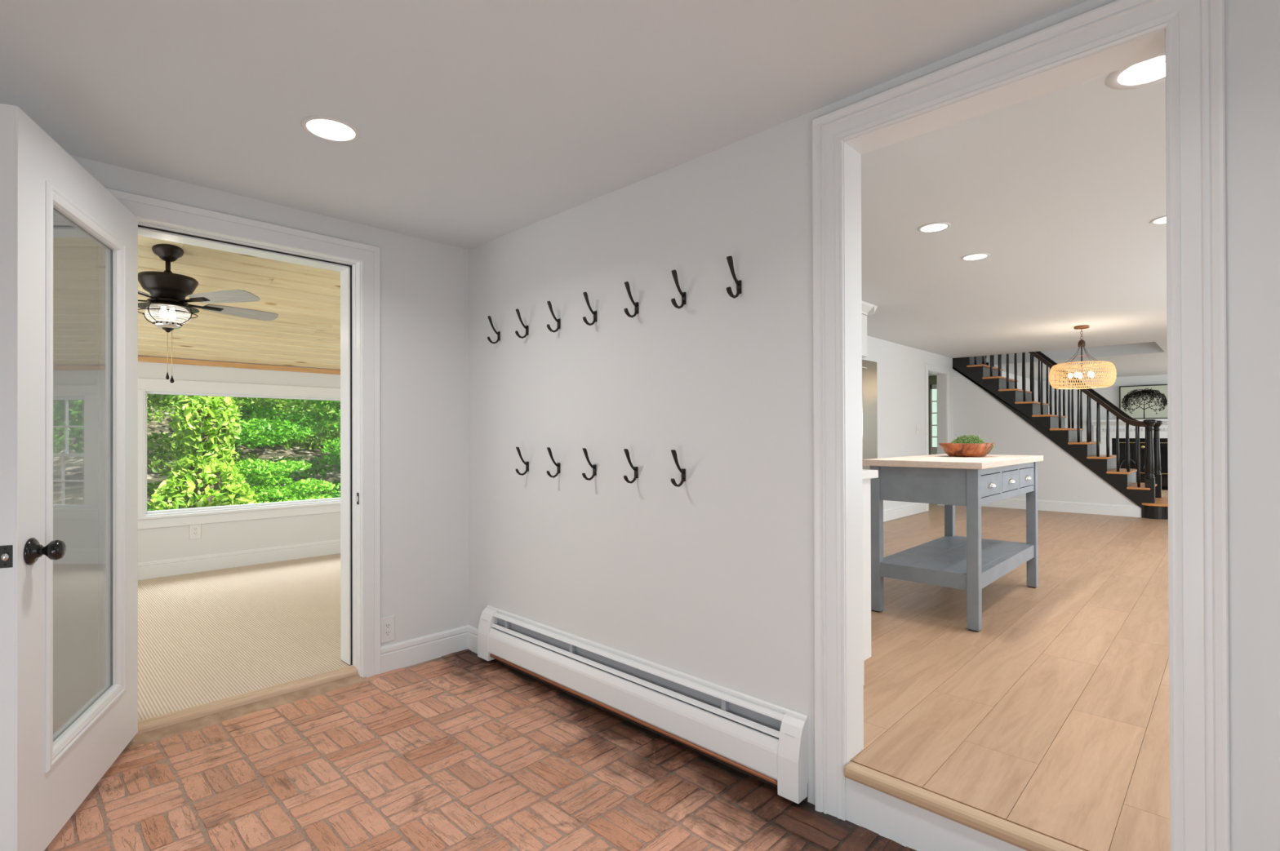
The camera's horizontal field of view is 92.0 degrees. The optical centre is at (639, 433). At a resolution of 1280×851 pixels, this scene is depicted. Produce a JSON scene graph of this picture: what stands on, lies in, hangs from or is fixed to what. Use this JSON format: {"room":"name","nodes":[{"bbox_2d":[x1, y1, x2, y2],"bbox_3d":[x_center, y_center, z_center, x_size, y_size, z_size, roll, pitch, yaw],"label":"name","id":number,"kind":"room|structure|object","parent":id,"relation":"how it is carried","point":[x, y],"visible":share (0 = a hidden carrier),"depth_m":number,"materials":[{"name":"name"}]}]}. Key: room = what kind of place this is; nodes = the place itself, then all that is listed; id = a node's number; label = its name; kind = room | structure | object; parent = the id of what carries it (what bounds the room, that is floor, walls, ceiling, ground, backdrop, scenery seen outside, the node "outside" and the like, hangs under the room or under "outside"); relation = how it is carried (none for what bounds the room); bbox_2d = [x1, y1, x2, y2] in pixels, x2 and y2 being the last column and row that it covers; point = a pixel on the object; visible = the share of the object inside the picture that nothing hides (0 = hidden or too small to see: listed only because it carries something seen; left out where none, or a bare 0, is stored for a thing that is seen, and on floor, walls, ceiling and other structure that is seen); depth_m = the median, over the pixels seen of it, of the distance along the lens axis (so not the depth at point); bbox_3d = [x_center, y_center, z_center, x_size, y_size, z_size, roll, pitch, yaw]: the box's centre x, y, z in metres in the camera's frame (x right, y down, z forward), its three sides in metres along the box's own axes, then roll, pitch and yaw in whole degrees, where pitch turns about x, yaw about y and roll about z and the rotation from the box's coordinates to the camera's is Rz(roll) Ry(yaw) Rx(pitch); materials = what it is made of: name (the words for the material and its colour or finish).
{"room":"mudroom","nodes":[
{"label":"mudroom","id":0,"kind":"room"},
{"bbox_2d":[137,235,340,369],"bbox_3d":[-2.128,-1.075,4.885,3.490,0.885,5.570,0,0,44],"label":"ceiling","id":1,"kind":"structure","parent":0,"point":[305,332],"depth_m":4.71,"materials":[{"name":"brown wood"}]},
{"bbox_2d":[137,244,278,382],"bbox_3d":[-2.816,-0.701,3.704,1.180,0.808,1.199,0,0,44],"label":"ceiling fan","id":2,"kind":"object","parent":1,"relation":"hanging from","point":[168,291],"visible":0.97,"depth_m":3.62,"materials":[{"name":"bronze"},{"name":"ribbed glass"},{"name":"grey weathered wood"}]},
{"bbox_2d":[137,355,340,563],"bbox_3d":[-3.328,0.299,6.044,0.140,2.100,5.570,0,0,44],"label":"wall","id":3,"kind":"structure","parent":0,"point":[172,542],"depth_m":5.60,"materials":[{"name":"white paint"}]},
{"bbox_2d":[137,389,142,517],"bbox_3d":[-4.152,0.168,5.081,0.016,1.057,0.100,0,0,44],"label":"trim","id":4,"kind":"structure","parent":3,"relation":"attached to","point":[140,391],"depth_m":5.10,"materials":[{"name":"white paint"}]},
{"bbox_2d":[189,524,200,539],"bbox_3d":[-3.869,0.855,5.375,0.008,0.138,0.083,0,0,44],"label":"wall outlet","id":5,"kind":"object","parent":3,"relation":"attached to","point":[194,530],"visible":1,"depth_m":5.37,"materials":[{"name":"white plastic"}]},
{"bbox_2d":[193,527,197,535],"bbox_3d":[-3.867,0.855,5.373,0.003,0.068,0.033,0,0,44],"label":"receptacle","id":6,"kind":"object","parent":5,"relation":"attached to","point":[195,529],"depth_m":5.37,"materials":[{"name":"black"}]},
{"bbox_2d":[137,539,340,580],"bbox_3d":[-3.270,1.143,5.987,0.014,0.142,5.330,0,0,44],"label":"baseboard","id":7,"kind":"structure","parent":3,"relation":"attached to","point":[182,566],"depth_m":5.57,"materials":[{"name":"white paint"}]},
{"bbox_2d":[137,377,340,397],"bbox_3d":[-2.943,-0.406,6.334,0.016,0.090,3.580,0,0,44],"label":"trim","id":8,"kind":"structure","parent":3,"relation":"attached to","point":[143,384],"depth_m":5.58,"materials":[{"name":"white paint"}]},
{"bbox_2d":[137,502,340,529],"bbox_3d":[-2.940,0.757,6.329,0.016,0.080,3.580,0,0,44],"label":"trim","id":9,"kind":"structure","parent":3,"relation":"attached to","point":[252,515],"depth_m":5.57,"materials":[{"name":"white paint"}]},
{"bbox_2d":[137,355,340,374],"bbox_3d":[-3.272,-0.612,5.992,0.019,0.046,5.330,0,0,44],"label":"trim","id":10,"kind":"structure","parent":3,"relation":"attached to","point":[140,358],"depth_m":5.58,"materials":[{"name":"brown wood"}]},
{"bbox_2d":[142,389,340,517],"bbox_3d":[-3.365,0.167,5.997,0.152,1.065,2.320,0,0,44],"label":"window","id":11,"kind":"structure","parent":3,"relation":"in","point":[195,510],"depth_m":5.48,"materials":[{"name":"white paint"}]},
{"bbox_2d":[137,553,351,721],"bbox_3d":[-2.107,1.254,4.862,3.250,0.095,5.570,0,0,44],"label":"floor","id":12,"kind":"structure","parent":0,"point":[211,636],"depth_m":3.73,"materials":[{"name":"carpet"}]},
{"bbox_2d":[53,155,468,734],"bbox_3d":[-2.063,-0.103,2.594,0.220,2.770,2.870,0,0,44],"label":"wall","id":13,"kind":"structure","parent":0,"point":[424,326],"depth_m":3.22,"materials":[{"name":"white paint"}]},
{"bbox_2d":[0,103,380,850],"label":"door","id":14,"kind":"structure","parent":13,"relation":"in","point":[358,264],"depth_m":2.12,"materials":[{"name":"white paint"}]},
{"bbox_2d":[135,665,357,735],"bbox_3d":[-1.766,1.215,2.829,0.076,0.047,0.904,0,0,44],"label":"threshold","id":15,"kind":"object","parent":13,"relation":"attached to","point":[148,725],"depth_m":2.77,"materials":[{"name":"brown wood"}]},
{"bbox_2d":[380,615,395,643],"bbox_3d":[-1.309,1.018,3.201,0.008,0.127,0.076,0,0,44],"label":"wall outlet","id":16,"kind":"object","parent":13,"relation":"attached to","point":[387,628],"visible":1,"depth_m":3.20,"materials":[{"name":"white plastic"}]},
{"bbox_2d":[384,622,391,636],"bbox_3d":[-1.307,1.018,3.200,0.003,0.068,0.033,0,0,44],"label":"receptacle","id":17,"kind":"object","parent":16,"relation":"attached to","point":[387,625],"depth_m":3.20,"materials":[{"name":"white plastic"}]},
{"bbox_2d":[380,625,468,673],"bbox_3d":[-1.156,1.173,3.354,0.014,0.142,0.514,0,0,44],"label":"baseboard","id":18,"kind":"structure","parent":13,"relation":"attached to","point":[408,653],"depth_m":3.33,"materials":[{"name":"white paint"}]},
{"bbox_2d":[44,648,916,850],"bbox_3d":[-0.143,1.263,0.751,5.150,0.112,2.893,0,0,44],"label":"floor","id":19,"kind":"structure","parent":0,"point":[460,751],"depth_m":2.15,"materials":[{"name":"brick"}]},
{"bbox_2d":[0,0,1088,249],"bbox_3d":[-0.108,-1.127,0.782,5.120,0.120,2.985,0,0,44],"label":"ceiling","id":20,"kind":"structure","parent":0,"point":[478,122],"depth_m":1.88,"materials":[{"name":"white paint"}]},
{"bbox_2d":[300,115,360,142],"bbox_3d":[-1.076,-1.056,2.153,0.186,0.004,0.186,0,0,44],"label":"recessed light","id":21,"kind":"object","parent":20,"relation":"in","point":[324,127],"visible":1,"depth_m":2.14,"materials":[{"name":"white plastic"}]},
{"bbox_2d":[467,0,1279,850],"bbox_3d":[0.851,0.046,1.851,5.000,2.450,0.115,0,0,44],"label":"wall","id":22,"kind":"structure","parent":0,"point":[709,577],"depth_m":2.33,"materials":[{"name":"white paint"}]},
{"bbox_2d":[467,625,477,653],"bbox_3d":[-0.913,1.173,3.467,0.205,0.142,0.014,0,0,44],"label":"baseboard","id":23,"kind":"structure","parent":22,"relation":"attached to","point":[472,632],"depth_m":3.49,"materials":[{"name":"white paint"}]},
{"bbox_2d":[487,315,500,344],"bbox_3d":[-0.782,-0.549,3.303,0.025,0.146,0.072,0,0,44],"label":"coat hook","id":24,"kind":"object","parent":22,"relation":"attached to","point":[498,333],"visible":1,"depth_m":3.29,"materials":[{"name":"brown metal"}]},
{"bbox_2d":[515,308,528,338],"bbox_3d":[-0.597,-0.550,3.124,0.025,0.146,0.072,0,0,44],"label":"coat hook","id":25,"kind":"object","parent":22,"relation":"attached to","point":[526,327],"visible":1,"depth_m":3.11,"materials":[{"name":"brown metal"}]},
{"bbox_2d":[515,447,528,475],"bbox_3d":[-0.595,0.143,3.121,0.025,0.146,0.072,0,0,44],"label":"coat hook","id":26,"kind":"object","parent":22,"relation":"attached to","point":[526,464],"visible":1,"depth_m":3.12,"materials":[{"name":"brown metal"}]},
{"bbox_2d":[546,447,559,478],"bbox_3d":[-0.413,0.141,2.945,0.025,0.146,0.072,0,0,44],"label":"coat hook","id":27,"kind":"object","parent":22,"relation":"attached to","point":[548,449],"visible":1,"depth_m":2.94,"materials":[{"name":"brown metal"}]},
{"bbox_2d":[546,301,560,333],"bbox_3d":[-0.412,-0.552,2.944,0.025,0.146,0.072,0,0,44],"label":"coat hook","id":28,"kind":"object","parent":22,"relation":"attached to","point":[558,321],"visible":1,"depth_m":2.94,"materials":[{"name":"brown metal"}]},
{"bbox_2d":[582,448,595,480],"bbox_3d":[-0.227,0.140,2.765,0.025,0.146,0.072,0,0,44],"label":"coat hook","id":29,"kind":"object","parent":22,"relation":"attached to","point":[593,467],"visible":1,"depth_m":2.76,"materials":[{"name":"brown metal"}]},
{"bbox_2d":[582,292,596,325],"bbox_3d":[-0.224,-0.553,2.763,0.025,0.146,0.072,0,0,44],"label":"coat hook","id":30,"kind":"object","parent":22,"relation":"attached to","point":[585,295],"visible":1,"depth_m":2.75,"materials":[{"name":"brown metal"}]},
{"bbox_2d":[623,281,638,318],"bbox_3d":[-0.036,-0.554,2.581,0.025,0.146,0.072,0,0,44],"label":"coat hook","id":31,"kind":"object","parent":22,"relation":"attached to","point":[626,283],"visible":1,"depth_m":2.57,"materials":[{"name":"brown metal"}]},
{"bbox_2d":[623,448,638,484],"bbox_3d":[-0.038,0.139,2.582,0.025,0.146,0.072,0,0,44],"label":"coat hook","id":32,"kind":"object","parent":22,"relation":"attached to","point":[635,469],"visible":1,"depth_m":2.58,"materials":[{"name":"brown metal"}]},
{"bbox_2d":[477,605,808,804],"bbox_3d":[-0.161,1.087,2.701,1.942,0.287,0.068,0,0,44],"label":"baseboard heater","id":33,"kind":"object","parent":22,"relation":"attached to","point":[762,740],"visible":1,"depth_m":2.44,"materials":[{"name":"white metal"}]},
{"bbox_2d":[493,612,785,721],"bbox_3d":[-0.145,0.969,2.705,1.782,0.016,0.027,0,0,44],"label":"vent","id":34,"kind":"object","parent":33,"relation":"attached to","point":[726,695],"depth_m":2.51,"materials":[{"name":"white metal"}]},
{"bbox_2d":[671,269,685,309],"bbox_3d":[0.150,-0.555,2.401,0.025,0.146,0.072,0,0,44],"label":"coat hook","id":35,"kind":"object","parent":22,"relation":"attached to","point":[674,274],"visible":1,"depth_m":2.39,"materials":[{"name":"brown metal"}]},
{"bbox_2d":[671,449,685,487],"bbox_3d":[0.148,0.138,2.401,0.025,0.146,0.072,0,0,44],"label":"coat hook","id":36,"kind":"object","parent":22,"relation":"attached to","point":[682,472],"visible":1,"depth_m":2.39,"materials":[{"name":"brown metal"}]},
{"bbox_2d":[726,255,741,298],"bbox_3d":[0.338,-0.557,2.219,0.025,0.146,0.072,0,0,44],"label":"coat hook","id":37,"kind":"object","parent":22,"relation":"attached to","point":[730,260],"visible":1,"depth_m":2.21,"materials":[{"name":"brown metal"}]},
{"bbox_2d":[845,777,1026,850],"bbox_3d":[0.942,1.160,1.693,0.784,0.159,0.024,0,0,44],"label":"stair riser","id":38,"kind":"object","parent":22,"relation":"attached to","point":[913,827],"depth_m":1.82,"materials":[{"name":"white paint"}]},
{"bbox_2d":[844,762,1084,850],"bbox_3d":[0.934,1.062,1.686,0.782,0.037,0.056,0,0,44],"label":"trim","id":39,"kind":"structure","parent":22,"relation":"attached to","point":[1021,837],"depth_m":1.72,"materials":[{"name":"brown wood"}]},
{"bbox_2d":[812,0,1230,850],"bbox_3d":[0.971,0.106,1.730,0.978,2.267,0.160,0,0,44],"label":"door frame","id":40,"kind":"structure","parent":22,"relation":"in","point":[1117,34],"depth_m":1.42,"materials":[{"name":"white paint"}]},
{"bbox_2d":[928,375,937,454],"bbox_3d":[4.721,-0.103,11.746,3.200,2.700,0.120,0,0,44],"label":"wall","id":41,"kind":"structure","parent":0,"point":[931,380],"depth_m":11.16,"materials":[{"name":"green"}]},
{"bbox_2d":[930,384,937,454],"bbox_3d":[5.519,0.099,10.865,0.770,1.935,0.034,0,0,44],"label":"window","id":42,"kind":"structure","parent":41,"relation":"in","point":[934,387],"depth_m":11.09,"materials":[{"name":"glass"}]},
{"bbox_2d":[862,335,1038,510],"bbox_3d":[3.900,0.037,8.502,0.130,2.400,13.685,0,0,44],"label":"wall","id":43,"kind":"structure","parent":0,"point":[900,369],"depth_m":7.80,"materials":[{"name":"white paint"}]},
{"bbox_2d":[862,301,877,358],"bbox_3d":[1.470,-0.888,5.347,0.765,0.456,1.000,0,0,44],"label":"upper cabinet","id":44,"kind":"object","parent":43,"relation":"attached to","point":[868,308],"visible":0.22,"depth_m":5.38,"materials":[{"name":"white wood"}]},
{"bbox_2d":[883,502,926,522],"bbox_3d":[2.745,0.990,7.199,0.014,0.142,3.238,0,0,44],"label":"baseboard","id":45,"kind":"structure","parent":43,"relation":"attached to","point":[893,513],"depth_m":7.79,"materials":[{"name":"white paint"}]},
{"bbox_2d":[915,425,918,434],"bbox_3d":[3.668,-0.043,8.160,0.014,0.120,0.072,0,0,44],"label":"light switch","id":46,"kind":"object","parent":43,"relation":"attached to","point":[917,426],"visible":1,"depth_m":8.15,"materials":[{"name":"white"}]},
{"bbox_2d":[924,363,950,511],"bbox_3d":[4.155,0.057,8.753,0.150,2.011,0.954,0,0,44],"label":"door frame","id":47,"kind":"structure","parent":43,"relation":"in","point":[943,375],"depth_m":9.00,"materials":[{"name":"white paint"}]},
{"bbox_2d":[849,489,1170,850],"bbox_3d":[4.506,1.171,7.848,8.500,0.225,13.780,0,0,44],"label":"floor","id":48,"kind":"structure","parent":0,"point":[1051,719],"depth_m":2.58,"materials":[{"name":"brown wood"}]},
{"bbox_2d":[862,479,871,685],"bbox_3d":[0.380,0.623,2.831,1.155,0.855,0.630,0,0,44],"label":"base cabinet","id":49,"kind":"object","parent":48,"relation":"on","point":[866,483],"visible":0.13,"depth_m":2.59,"materials":[{"name":"white wood"}]},
{"bbox_2d":[862,469,878,479],"bbox_3d":[0.381,0.178,2.822,1.173,0.034,0.623,0,0,44],"label":"countertop","id":50,"kind":"structure","parent":49,"relation":"on","point":[866,474],"depth_m":2.58,"materials":[{"name":"white stone"}]},
{"bbox_2d":[862,360,877,470],"bbox_3d":[1.556,0.212,5.414,0.775,1.690,0.957,0,0,44],"label":"refrigerator","id":51,"kind":"object","parent":48,"relation":"on","point":[869,397],"visible":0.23,"depth_m":5.41,"materials":[{"name":"silver metal"}]},
{"bbox_2d":[862,453,1043,632],"bbox_3d":[2.034,0.603,3.927,0.639,0.895,1.409,0,0,44],"label":"kitchen island","id":52,"kind":"object","parent":48,"relation":"on","point":[971,563],"visible":1,"depth_m":3.56,"materials":[{"name":"grey paint"}]},
{"bbox_2d":[938,443,995,457],"bbox_3d":[2.152,0.111,4.067,0.325,0.088,0.396,0,0,44],"label":"wooden bowl","id":53,"kind":"object","parent":52,"relation":"on","point":[952,450],"visible":0.92,"depth_m":3.94,"materials":[{"name":"brown wood"}]},
{"bbox_2d":[950,434,994,453],"bbox_3d":[2.162,0.071,4.068,0.225,0.126,0.274,0,0,12],"label":"succulent","id":54,"kind":"object","parent":53,"relation":"in","point":[964,439],"visible":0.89,"depth_m":4.03,"materials":[{"name":"green plant"}]},
{"bbox_2d":[952,351,1168,519],"bbox_3d":[5.878,-0.512,8.680,2.469,3.139,1.120,0,0,44],"label":"staircase","id":55,"kind":"structure","parent":48,"relation":"on","point":[1147,495],"depth_m":8.30,"materials":[{"name":"black paint"}]},
{"bbox_2d":[1091,418,1168,490],"bbox_3d":[9.657,0.397,11.853,1.720,1.327,0.500,0,0,44],"label":"fireplace","id":56,"kind":"object","parent":48,"relation":"on","point":[1163,428],"visible":0.36,"depth_m":12.11,"materials":[{"name":"white paint"}]},
{"bbox_2d":[1091,418,1167,422],"bbox_3d":[9.753,-0.244,11.956,1.720,0.045,0.220,0,0,44],"label":"mantel shelf","id":57,"kind":"object","parent":56,"relation":"attached to","point":[1162,420],"depth_m":12.11,"materials":[{"name":"white paint"}]},
{"bbox_2d":[1119,384,1167,419],"bbox_3d":[9.787,-0.598,11.987,0.770,0.657,0.030,0,0,44],"label":"framed picture","id":58,"kind":"object","parent":56,"relation":"on","point":[1138,402],"visible":0.97,"depth_m":11.98,"materials":[{"name":"black paper"}]},
{"bbox_2d":[861,71,1167,381],"bbox_3d":[5.678,-1.175,6.703,5.200,0.100,13.800,0,0,44],"label":"ceiling","id":59,"kind":"structure","parent":0,"point":[1063,189],"depth_m":3.49,"materials":[{"name":"white paint"}]},
{"bbox_2d":[917,222,951,232],"bbox_3d":[1.609,-1.123,3.380,0.166,0.004,0.166,0,0,44],"label":"recessed light","id":60,"kind":"object","parent":59,"relation":"in","point":[938,226],"visible":1,"depth_m":3.37,"materials":[{"name":"white plastic"}]},
{"bbox_2d":[960,253,990,260],"bbox_3d":[2.139,-1.123,3.941,0.166,0.004,0.166,0,0,44],"label":"recessed light","id":61,"kind":"object","parent":59,"relation":"in","point":[975,256],"visible":1,"depth_m":3.93,"materials":[{"name":"white plastic"}]},
{"bbox_2d":[1048,325,1116,389],"bbox_3d":[4.643,-0.798,6.493,0.580,0.648,0.580,0,0,-2],"label":"pendant lamp","id":62,"kind":"object","parent":59,"relation":"hanging from","point":[1110,366],"visible":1,"depth_m":6.41,"materials":[{"name":"beige wicker"}]},
{"bbox_2d":[1106,54,1165,89],"bbox_3d":[1.587,-1.174,1.922,0.220,0.094,0.220,0,0,44],"label":"ceiling light","id":63,"kind":"object","parent":59,"relation":"attached to","point":[1153,71],"visible":0.36,"depth_m":1.98,"materials":[{"name":"white plastic"}]},
{"bbox_2d":[1150,215,1166,224],"bbox_3d":[2.796,-1.127,3.257,0.166,0.004,0.166,0,0,44],"label":"recessed light","id":64,"kind":"object","parent":59,"relation":"in","point":[1162,220],"visible":0.44,"depth_m":3.28,"materials":[{"name":"white plastic"}]},
{"bbox_2d":[953,369,1137,506],"bbox_3d":[5.490,0.041,8.483,2.181,2.073,0.100,0,0,44],"label":"wall","id":65,"kind":"structure","parent":0,"point":[1061,477],"depth_m":8.56,"materials":[{"name":"white paint"}]},
{"bbox_2d":[982,497,1141,517],"bbox_3d":[5.453,0.986,8.439,2.181,0.142,0.014,0,0,44],"label":"baseboard","id":66,"kind":"structure","parent":65,"relation":"attached to","point":[1018,504],"depth_m":8.15,"materials":[{"name":"white paint"}]},
{"bbox_2d":[986,342,1158,359],"bbox_3d":[5.961,-1.818,8.920,2.530,1.299,1.540,0,0,44],"label":"wall","id":67,"kind":"structure","parent":0,"point":[1148,344],"depth_m":9.18,"materials":[{"name":"white paint"}]},
{"bbox_2d":[1040,374,1167,441],"bbox_3d":[10.417,-0.220,11.592,5.200,2.900,0.180,0,0,44],"label":"wall","id":68,"kind":"structure","parent":0,"point":[1111,393],"depth_m":12.57,"materials":[{"name":"white paint"}]},
{"label":"outside","id":69,"kind":"structure","parent":0,"visible":0},
{"bbox_2d":[146,395,340,510],"bbox_3d":[-10.821,-2.896,22.812,33.600,10.501,42.000,0,0,44],"label":"ground","id":70,"kind":"structure","parent":69,"point":[264,453],"depth_m":17.50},
{"bbox_2d":[146,394,189,497],"bbox_3d":[-7.802,-0.227,8.841,2.912,5.002,1.975,0,0,-37],"label":"young tree","id":71,"kind":"object","parent":70,"relation":"on","point":[151,487],"visible":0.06,"depth_m":9.27,"materials":[{"name":"green plant"}]},
{"bbox_2d":[146,395,257,511],"bbox_3d":[-5.995,-0.703,8.450,1.284,6.070,1.311,0,0,44],"label":"bush","id":72,"kind":"object","parent":70,"relation":"on","point":[205,458],"visible":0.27,"depth_m":8.25,"materials":[{"name":"green plant"}]},
{"bbox_2d":[146,394,340,477],"bbox_3d":[-9.455,-2.568,13.994,5.750,8.002,3.719,0,0,-41],"label":"young tree","id":73,"kind":"object","parent":70,"relation":"on","point":[278,403],"visible":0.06,"depth_m":14.12,"materials":[{"name":"green plant"}]},
{"bbox_2d":[167,395,340,449],"bbox_3d":[-10.143,-4.347,19.469,5.692,10.429,7.741,0,0,36],"label":"tree","id":74,"kind":"object","parent":70,"relation":"on","point":[250,408],"visible":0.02,"depth_m":17.79,"materials":[{"name":"green plant"}]},
{"bbox_2d":[221,400,340,504],"bbox_3d":[-5.452,-1.255,11.801,3.383,7.002,4.875,0,0,44],"label":"shrubs","id":75,"kind":"object","parent":70,"relation":"on","point":[279,433],"visible":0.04,"depth_m":10.85,"materials":[{"name":"green plant"}]},
{"bbox_2d":[226,457,335,504],"bbox_3d":[-5.480,1.365,9.440,1.042,1.995,1.600,0,0,44],"label":"bush","id":76,"kind":"object","parent":70,"relation":"on","point":[270,494],"visible":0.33,"depth_m":9.36,"materials":[{"name":"green plant"}]},
{"bbox_2d":[240,400,340,494],"bbox_3d":[-5.656,-2.157,14.553,4.608,8.002,6.426,0,0,31],"label":"maple tree","id":77,"kind":"object","parent":70,"relation":"on","point":[315,431],"visible":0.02,"depth_m":13.13,"materials":[{"name":"green plant"}]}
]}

